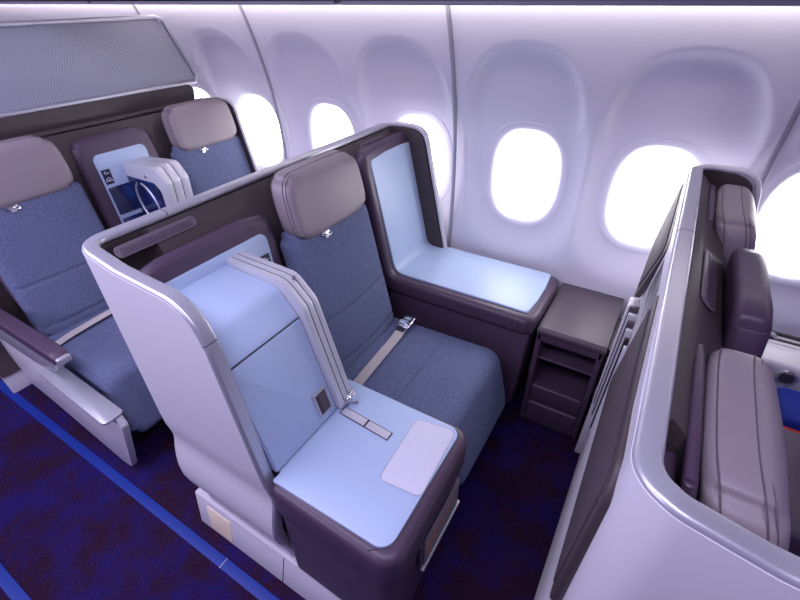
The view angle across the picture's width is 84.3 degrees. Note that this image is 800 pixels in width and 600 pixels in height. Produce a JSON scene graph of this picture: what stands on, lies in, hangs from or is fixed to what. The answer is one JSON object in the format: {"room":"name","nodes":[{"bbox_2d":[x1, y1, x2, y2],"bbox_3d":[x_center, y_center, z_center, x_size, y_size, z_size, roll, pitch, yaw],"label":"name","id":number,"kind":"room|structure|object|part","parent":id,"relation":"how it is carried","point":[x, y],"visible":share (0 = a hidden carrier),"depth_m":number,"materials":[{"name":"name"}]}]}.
{"room":"aircraft cabin","nodes":[
{"label":"aircraft cabin","id":0,"kind":"room"},
{"bbox_2d":[0,371,591,599],"bbox_3d":[-1.399,0.667,2.084,7.000,0.050,3.400,19,39,25],"label":"floor","id":1,"kind":"structure","parent":0,"point":[68,531],"depth_m":1.73,"materials":[{"name":"blue carpet"}]},
{"bbox_2d":[0,563,30,599],"bbox_3d":[-0.859,1.179,1.294,5.100,0.003,0.037,19,39,25],"label":"trim","id":2,"kind":"structure","parent":1,"relation":"on","point":[13,590],"depth_m":1.55,"materials":[{"name":"blue plastic"}]},
{"bbox_2d":[0,135,163,465],"bbox_3d":[-1.395,-0.012,1.940,1.138,1.226,0.605,19,39,25],"label":"seat","id":3,"kind":"object","parent":1,"relation":"on","point":[76,353],"visible":0.67,"depth_m":1.85,"materials":[{"name":"blue fabric"}]},
{"bbox_3d":[-1.605,-0.267,1.985,0.170,0.660,0.430,19,39,25],"label":"panel","id":4,"kind":"part","parent":3,"relation":"part of","materials":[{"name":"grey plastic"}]},
{"bbox_3d":[-1.514,-0.187,1.974,0.229,0.600,0.451,19,39,25],"label":"backrest","id":5,"kind":"part","parent":3,"relation":"part of","materials":[{"name":"blue fabric"}]},
{"bbox_3d":[-1.520,0.377,1.953,1.138,0.538,0.030,19,39,25],"label":"armrest","id":6,"kind":"part","parent":3,"relation":"part of","materials":[{"name":"grey plastic"}]},
{"bbox_2d":[47,307,162,431],"bbox_3d":[-1.239,0.240,2.071,0.670,0.325,0.510,19,39,25],"label":"seat cushion","id":7,"kind":"object","parent":3,"relation":"on","point":[100,354],"depth_m":1.83,"materials":[{"name":"blue fabric"}]},
{"bbox_2d":[71,127,159,228],"bbox_3d":[-1.172,-0.272,2.322,0.557,1.115,0.395,19,39,25],"label":"console","id":8,"kind":"object","parent":1,"relation":"on","point":[99,158],"visible":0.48,"depth_m":2.15,"materials":[{"name":"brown plastic"}]},
{"bbox_3d":[-1.331,-0.468,2.305,0.086,0.618,0.266,19,39,25],"label":"panel","id":9,"kind":"part","parent":8,"relation":"part of","materials":[{"name":"plastic"}]},
{"bbox_3d":[-1.363,-0.518,2.223,0.020,0.135,0.152,19,39,25],"label":"glass panel","id":10,"kind":"part","parent":8,"relation":"part of","materials":[{"name":"blue glass"}]},
{"bbox_3d":[-1.346,-0.392,2.299,0.018,0.120,0.152,19,39,25],"label":"glass panel","id":11,"kind":"part","parent":8,"relation":"part of","materials":[{"name":"blue glass"}]},
{"bbox_2d":[122,156,193,214],"label":"divider","id":12,"kind":"object","parent":8,"relation":"on","point":[157,183],"visible":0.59,"depth_m":2.14,"materials":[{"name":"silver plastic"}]},
{"bbox_2d":[0,97,259,392],"bbox_3d":[-1.334,-0.317,2.308,0.487,1.108,1.552,19,39,25],"label":"shell","id":13,"kind":"object","parent":1,"relation":"on","point":[63,137],"visible":0.18,"depth_m":2.13,"materials":[{"name":"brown plastic"}]},
{"bbox_2d":[0,15,197,138],"bbox_3d":[-1.721,-0.846,1.761,0.045,0.428,2.108,19,39,25],"label":"panel","id":14,"kind":"object","parent":13,"relation":"attached to","point":[55,74],"visible":0.95,"depth_m":2.07,"materials":[{"name":"plastic"}]},
{"bbox_3d":[-1.524,-0.800,2.049,0.038,0.020,1.470,19,39,25],"label":"rail","id":15,"kind":"part","parent":13,"relation":"part of","materials":[{"name":"grey"}]},
{"bbox_2d":[0,380,278,599],"bbox_3d":[-0.631,0.962,1.601,5.100,0.004,0.037,19,39,25],"label":"trim","id":16,"kind":"structure","parent":1,"relation":"on","point":[257,590],"depth_m":1.79,"materials":[{"name":"blue plastic"}]},
{"bbox_2d":[161,97,251,195],"bbox_3d":[-0.836,-0.473,2.592,0.843,1.226,0.510,19,39,25],"label":"seat","id":17,"kind":"object","parent":1,"relation":"on","point":[202,132],"visible":0.41,"depth_m":2.43,"materials":[{"name":"blue fabric"}]},
{"bbox_3d":[-1.035,-0.643,2.620,0.229,0.600,0.451,19,39,25],"label":"backrest","id":18,"kind":"part","parent":17,"relation":"part of","materials":[{"name":"blue fabric"}]},
{"bbox_2d":[82,122,446,599],"bbox_3d":[-0.074,0.123,1.739,0.882,1.210,1.473,19,39,25],"label":"shell","id":19,"kind":"object","parent":1,"relation":"on","point":[185,369],"visible":0.56,"depth_m":1.24,"materials":[{"name":"grey plastic"}]},
{"bbox_2d":[113,216,196,257],"bbox_3d":[-0.655,-0.174,1.194,0.021,0.026,0.240,19,39,25],"label":"vent","id":20,"kind":"object","parent":19,"relation":"attached to","point":[161,234],"depth_m":1.20,"materials":[{"name":"grey plastic"}]},
{"bbox_3d":[-0.683,0.846,1.673,0.145,0.088,0.031,19,39,25],"label":"cream panel","id":21,"kind":"part","parent":19,"relation":"part of","materials":[{"name":"beige plastic"}]},
{"bbox_2d":[138,214,465,599],"bbox_3d":[-0.231,0.358,1.357,0.826,1.005,0.528,19,39,25],"label":"console","id":22,"kind":"object","parent":19,"relation":"on","point":[358,501],"visible":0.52,"depth_m":1.22,"materials":[{"name":"plastic"}]},
{"bbox_3d":[-0.530,0.091,1.422,0.104,0.635,0.483,19,39,25],"label":"frame","id":23,"kind":"part","parent":22,"relation":"part of","materials":[{"name":"grey plastic"}]},
{"bbox_3d":[-0.516,0.121,1.411,0.061,0.558,0.422,19,39,25],"label":"panel","id":24,"kind":"part","parent":22,"relation":"part of","materials":[{"name":"plastic"}]},
{"bbox_2d":[179,265,335,471],"bbox_3d":[-0.429,0.184,1.262,0.375,0.419,0.264,19,39,25],"label":"panel","id":25,"kind":"object","parent":22,"relation":"on","point":[282,386],"visible":0.77,"depth_m":1.20,"materials":[{"name":"plastic"}]},
{"bbox_3d":[-0.311,0.260,1.230,0.100,0.317,0.258,19,39,25],"label":"cabinet door","id":26,"kind":"part","parent":25,"relation":"part of","materials":[{"name":"plastic"}]},
{"bbox_3d":[-0.233,0.307,1.334,0.027,0.080,0.058,19,39,25],"label":"recessed handle","id":27,"kind":"part","parent":25,"relation":"part of","materials":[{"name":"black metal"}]},
{"bbox_2d":[226,251,350,408],"bbox_3d":[-0.340,0.095,1.372,0.402,0.432,0.064,19,39,25],"label":"divider","id":28,"kind":"object","parent":22,"relation":"on","point":[290,284],"visible":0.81,"depth_m":1.28,"materials":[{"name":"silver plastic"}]},
{"bbox_3d":[-0.142,0.361,1.372,0.092,0.003,0.026,21,40,28],"label":"latch plate","id":29,"kind":"part","parent":22,"relation":"part of","materials":[{"name":"silver metal"}]},
{"bbox_3d":[-0.066,0.391,1.328,0.084,0.003,0.026,21,40,28],"label":"latch plate","id":30,"kind":"part","parent":22,"relation":"part of","materials":[{"name":"silver metal"}]},
{"bbox_2d":[417,478,459,571],"bbox_3d":[0.124,0.683,1.353,0.021,0.130,0.255,19,39,25],"label":"pocket","id":31,"kind":"object","parent":22,"relation":"attached to","point":[420,566],"visible":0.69,"depth_m":1.31,"materials":[{"name":"grey plastic"}]},
{"bbox_2d":[424,478,459,564],"bbox_3d":[0.128,0.668,1.340,0.004,0.142,0.225,19,39,25],"label":"card","id":32,"kind":"object","parent":31,"relation":"in","point":[445,513],"visible":1,"depth_m":1.33,"materials":[{"name":"grey plastic"}]},
{"bbox_2d":[427,539,429,554],"bbox_3d":[0.083,0.714,1.278,0.001,0.075,0.016,19,39,25],"label":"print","id":33,"kind":"object","parent":32,"relation":"attached to","point":[428,541],"depth_m":1.27,"materials":[{"name":"brown"}]},
{"bbox_2d":[271,150,504,484],"bbox_3d":[-0.016,0.117,1.731,0.843,1.226,0.510,19,39,25],"label":"seat","id":34,"kind":"object","parent":1,"relation":"on","point":[327,237],"visible":0.8,"depth_m":1.67,"materials":[{"name":"blue fabric"}]},
{"bbox_3d":[-0.215,-0.053,1.759,0.229,0.600,0.451,19,39,25],"label":"backrest","id":35,"kind":"part","parent":34,"relation":"part of","materials":[{"name":"blue fabric"}]},
{"bbox_2d":[345,317,504,484],"bbox_3d":[0.061,0.374,1.856,0.670,0.325,0.510,19,39,25],"label":"seat cushion","id":36,"kind":"object","parent":34,"relation":"on","point":[457,382],"depth_m":1.73,"materials":[{"name":"blue fabric"}]},
{"bbox_2d":[355,132,558,402],"bbox_3d":[0.264,-0.152,2.073,0.886,1.073,0.413,19,39,25],"label":"console","id":37,"kind":"object","parent":1,"relation":"on","point":[498,306],"visible":0.79,"depth_m":1.99,"materials":[{"name":"plastic"}]},
{"bbox_2d":[519,283,623,438],"bbox_3d":[0.792,0.285,2.028,0.296,0.556,0.397,19,39,25],"label":"storage cabinet","id":38,"kind":"object","parent":1,"relation":"on","point":[580,326],"visible":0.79,"depth_m":1.92,"materials":[{"name":"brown plastic"}]},
{"bbox_3d":[0.775,0.292,2.037,0.264,0.535,0.360,19,39,25],"label":"shelf","id":39,"kind":"part","parent":38,"relation":"part of","materials":[{"name":"grey plastic"}]},
{"bbox_3d":[0.777,0.067,1.885,0.268,0.033,0.397,19,39,25],"label":"shelf","id":40,"kind":"part","parent":38,"relation":"part of","materials":[{"name":"grey plastic"}]},
{"bbox_2d":[575,297,640,453],"bbox_3d":[0.737,0.365,1.631,0.045,0.800,0.258,19,39,25],"label":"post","id":41,"kind":"object","parent":1,"relation":"on","point":[619,347],"visible":0.84,"depth_m":1.50,"materials":[{"name":"grey plastic"}]},
{"bbox_2d":[635,176,686,297],"bbox_3d":[0.833,-0.161,1.415,0.051,0.339,0.521,19,39,25],"label":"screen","id":42,"kind":"object","parent":41,"relation":"attached to","point":[660,246],"visible":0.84,"depth_m":1.37,"materials":[{"name":"grey"}]},
{"bbox_2d":[534,164,799,599],"bbox_3d":[1.118,0.526,1.139,1.165,1.210,1.473,19,39,25],"label":"shell","id":43,"kind":"object","parent":1,"relation":"on","point":[654,540],"visible":0.57,"depth_m":0.63,"materials":[{"name":"grey plastic"}]},
{"bbox_2d":[550,259,664,599],"bbox_3d":[0.551,0.198,1.087,0.037,0.514,0.995,19,39,25],"label":"panel","id":44,"kind":"object","parent":43,"relation":"attached to","point":[606,455],"visible":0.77,"depth_m":0.80,"materials":[{"name":"grey plastic"}]},
{"bbox_3d":[0.694,0.061,1.274,0.023,0.468,0.452,17,39,24],"label":"glass","id":45,"kind":"part","parent":44,"relation":"part of","materials":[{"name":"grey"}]},
{"bbox_2d":[701,249,716,311],"bbox_3d":[0.716,-0.051,1.022,0.036,0.032,0.260,19,39,25],"label":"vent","id":46,"kind":"object","parent":43,"relation":"attached to","point":[708,263],"depth_m":1.00,"materials":[{"name":"grey plastic"}]},
{"bbox_3d":[0.845,0.409,1.202,0.509,1.082,1.390,19,39,25],"label":"rail","id":47,"kind":"part","parent":43,"relation":"part of","materials":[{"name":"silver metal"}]},
{"bbox_2d":[664,344,790,550],"bbox_3d":[0.813,0.741,0.865,0.843,1.176,0.510,19,39,25],"label":"seat","id":48,"kind":"object","parent":1,"relation":"on","point":[734,463],"visible":0.52,"depth_m":0.63,"materials":[{"name":"brown leather"}]},
{"bbox_3d":[0.522,0.470,0.889,0.170,0.660,0.430,19,39,25],"label":"panel","id":49,"kind":"part","parent":48,"relation":"part of","materials":[{"name":"grey plastic"}]},
{"bbox_2d":[708,184,756,271],"bbox_3d":[1.305,0.272,1.529,0.843,1.176,0.510,19,39,25],"label":"seat","id":50,"kind":"object","parent":1,"relation":"on","point":[732,210],"visible":0.19,"depth_m":1.26,"materials":[{"name":"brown leather"}]},
{"bbox_2d":[777,387,799,433],"bbox_3d":[1.418,0.419,1.425,0.340,0.082,0.212,19,39,25],"label":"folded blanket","id":51,"kind":"object","parent":50,"relation":"on","point":[789,399],"visible":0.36,"depth_m":1.46,"materials":[{"name":"blue fabric"}]},
{"bbox_2d":[723,248,799,556],"bbox_3d":[0.995,0.462,1.230,0.495,1.115,0.395,19,39,25],"label":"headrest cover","id":52,"kind":"object","parent":1,"relation":"on","point":[747,298],"visible":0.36,"depth_m":0.99,"materials":[{"name":"leather"}]},
{"bbox_3d":[0.838,0.243,1.196,0.130,0.715,0.390,19,39,25],"label":"frame","id":53,"kind":"part","parent":52,"relation":"part of","materials":[{"name":"leather"}]},
{"bbox_2d":[0,4,799,394],"bbox_3d":[-0.792,-0.809,2.646,6.699,1.716,0.213,19,39,25],"label":"wall","id":54,"kind":"structure","parent":0,"point":[724,81],"depth_m":1.77,"materials":[{"name":"white plastic"}]},
{"bbox_2d":[188,83,212,98],"bbox_3d":[-1.271,-1.177,2.909,0.374,0.480,0.079,19,39,25],"label":"window","id":55,"kind":"structure","parent":54,"relation":"in","point":[200,91],"depth_m":2.81,"materials":[{"name":"white glass"}]},
{"bbox_3d":[-1.258,-1.190,2.927,0.266,0.384,0.018,19,39,25],"label":"pane","id":56,"kind":"part","parent":55,"relation":"part of","materials":[{"name":"white glass"}]},
{"bbox_2d":[236,89,286,168],"bbox_3d":[-0.831,-1.028,2.687,0.374,0.480,0.079,19,39,25],"label":"window","id":57,"kind":"structure","parent":54,"relation":"in","point":[258,113],"depth_m":2.71,"materials":[{"name":"white glass"}]},
{"bbox_3d":[-0.818,-1.041,2.705,0.266,0.384,0.018,19,39,25],"label":"pane","id":58,"kind":"part","parent":57,"relation":"part of","materials":[{"name":"white glass"}]},
{"bbox_2d":[238,5,286,159],"bbox_3d":[-0.714,-0.753,2.612,0.018,1.662,0.154,19,39,25],"label":"trim","id":59,"kind":"structure","parent":54,"relation":"attached to","point":[239,6],"depth_m":2.34,"materials":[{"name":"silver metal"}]},
{"bbox_2d":[305,98,357,150],"bbox_3d":[-0.365,-0.871,2.453,0.374,0.480,0.079,19,39,25],"label":"window","id":60,"kind":"structure","parent":54,"relation":"in","point":[327,120],"depth_m":2.42,"materials":[{"name":"white glass"}]},
{"bbox_3d":[-0.352,-0.883,2.471,0.266,0.384,0.018,19,39,25],"label":"pane","id":61,"kind":"part","parent":60,"relation":"part of","materials":[{"name":"white glass"}]},
{"bbox_2d":[390,108,452,200],"bbox_3d":[0.101,-0.713,2.218,0.374,0.480,0.079,19,39,25],"label":"window","id":62,"kind":"structure","parent":54,"relation":"in","point":[441,145],"depth_m":2.14,"materials":[{"name":"white glass"}]},
{"bbox_3d":[0.114,-0.726,2.236,0.266,0.384,0.018,19,39,25],"label":"pane","id":63,"kind":"part","parent":62,"relation":"part of","materials":[{"name":"white glass"}]},
{"bbox_2d":[445,5,456,247],"bbox_3d":[0.220,-0.436,2.142,0.018,1.662,0.154,19,39,25],"label":"trim","id":64,"kind":"structure","parent":54,"relation":"attached to","point":[448,11],"depth_m":1.93,"materials":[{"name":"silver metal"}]},
{"bbox_2d":[484,122,568,227],"bbox_3d":[0.562,-0.556,1.986,0.374,0.480,0.079,19,39,25],"label":"window","id":65,"kind":"structure","parent":54,"relation":"in","point":[527,168],"depth_m":2.00,"materials":[{"name":"white glass"}]},
{"bbox_3d":[0.576,-0.569,2.004,0.266,0.384,0.018,19,39,25],"label":"pane","id":66,"kind":"part","parent":65,"relation":"part of","materials":[{"name":"white glass"}]},
{"bbox_2d":[597,138,710,253],"bbox_3d":[1.001,-0.408,1.765,0.374,0.480,0.079,19,39,25],"label":"window","id":67,"kind":"structure","parent":54,"relation":"in","point":[641,184],"depth_m":1.79,"materials":[{"name":"white glass"}]},
{"bbox_3d":[1.014,-0.421,1.783,0.266,0.384,0.018,19,39,25],"label":"pane","id":68,"kind":"part","parent":67,"relation":"part of","materials":[{"name":"white glass"}]},
{"bbox_2d":[755,163,799,287],"bbox_3d":[1.434,-0.261,1.546,0.374,0.480,0.079,19,39,25],"label":"window","id":69,"kind":"structure","parent":54,"relation":"in","point":[778,213],"depth_m":1.62,"materials":[{"name":"white glass"}]},
{"bbox_2d":[759,99,799,187],"bbox_3d":[1.201,-0.104,1.648,0.018,1.662,0.154,19,39,25],"label":"trim","id":70,"kind":"structure","parent":54,"relation":"attached to","point":[796,111],"depth_m":1.41,"materials":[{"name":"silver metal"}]},
{"bbox_2d":[761,330,799,391],"label":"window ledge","id":71,"kind":"object","parent":54,"relation":"attached to","point":[781,353],"visible":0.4,"depth_m":1.61,"materials":[{"name":"grey plastic"}]},
{"bbox_3d":[-1.639,-0.919,0.890,6.700,0.556,3.050,19,39,25],"label":"ceiling","id":72,"kind":"structure","parent":0,"visible":0},
{"bbox_2d":[0,0,118,3],"bbox_3d":[-1.614,-1.370,2.029,1.400,0.010,0.410,19,39,25],"label":"panel","id":73,"kind":"object","parent":72,"relation":"attached to","point":[1,1],"visible":0.68,"depth_m":1.75,"materials":[{"name":"grey plastic"}]},
{"bbox_2d":[91,0,341,4],"bbox_3d":[-0.529,-1.002,1.482,1.100,0.010,0.410,19,39,25],"label":"panel","id":74,"kind":"object","parent":72,"relation":"attached to","point":[120,2],"visible":0.88,"depth_m":1.28,"materials":[{"name":"grey plastic"}]},
{"bbox_2d":[341,0,799,5],"bbox_3d":[0.412,-0.684,1.008,1.060,0.010,0.410,19,39,25],"label":"panel","id":75,"kind":"object","parent":72,"relation":"attached to","point":[343,2],"visible":1,"depth_m":0.84,"materials":[{"name":"grey plastic"}]}
]}

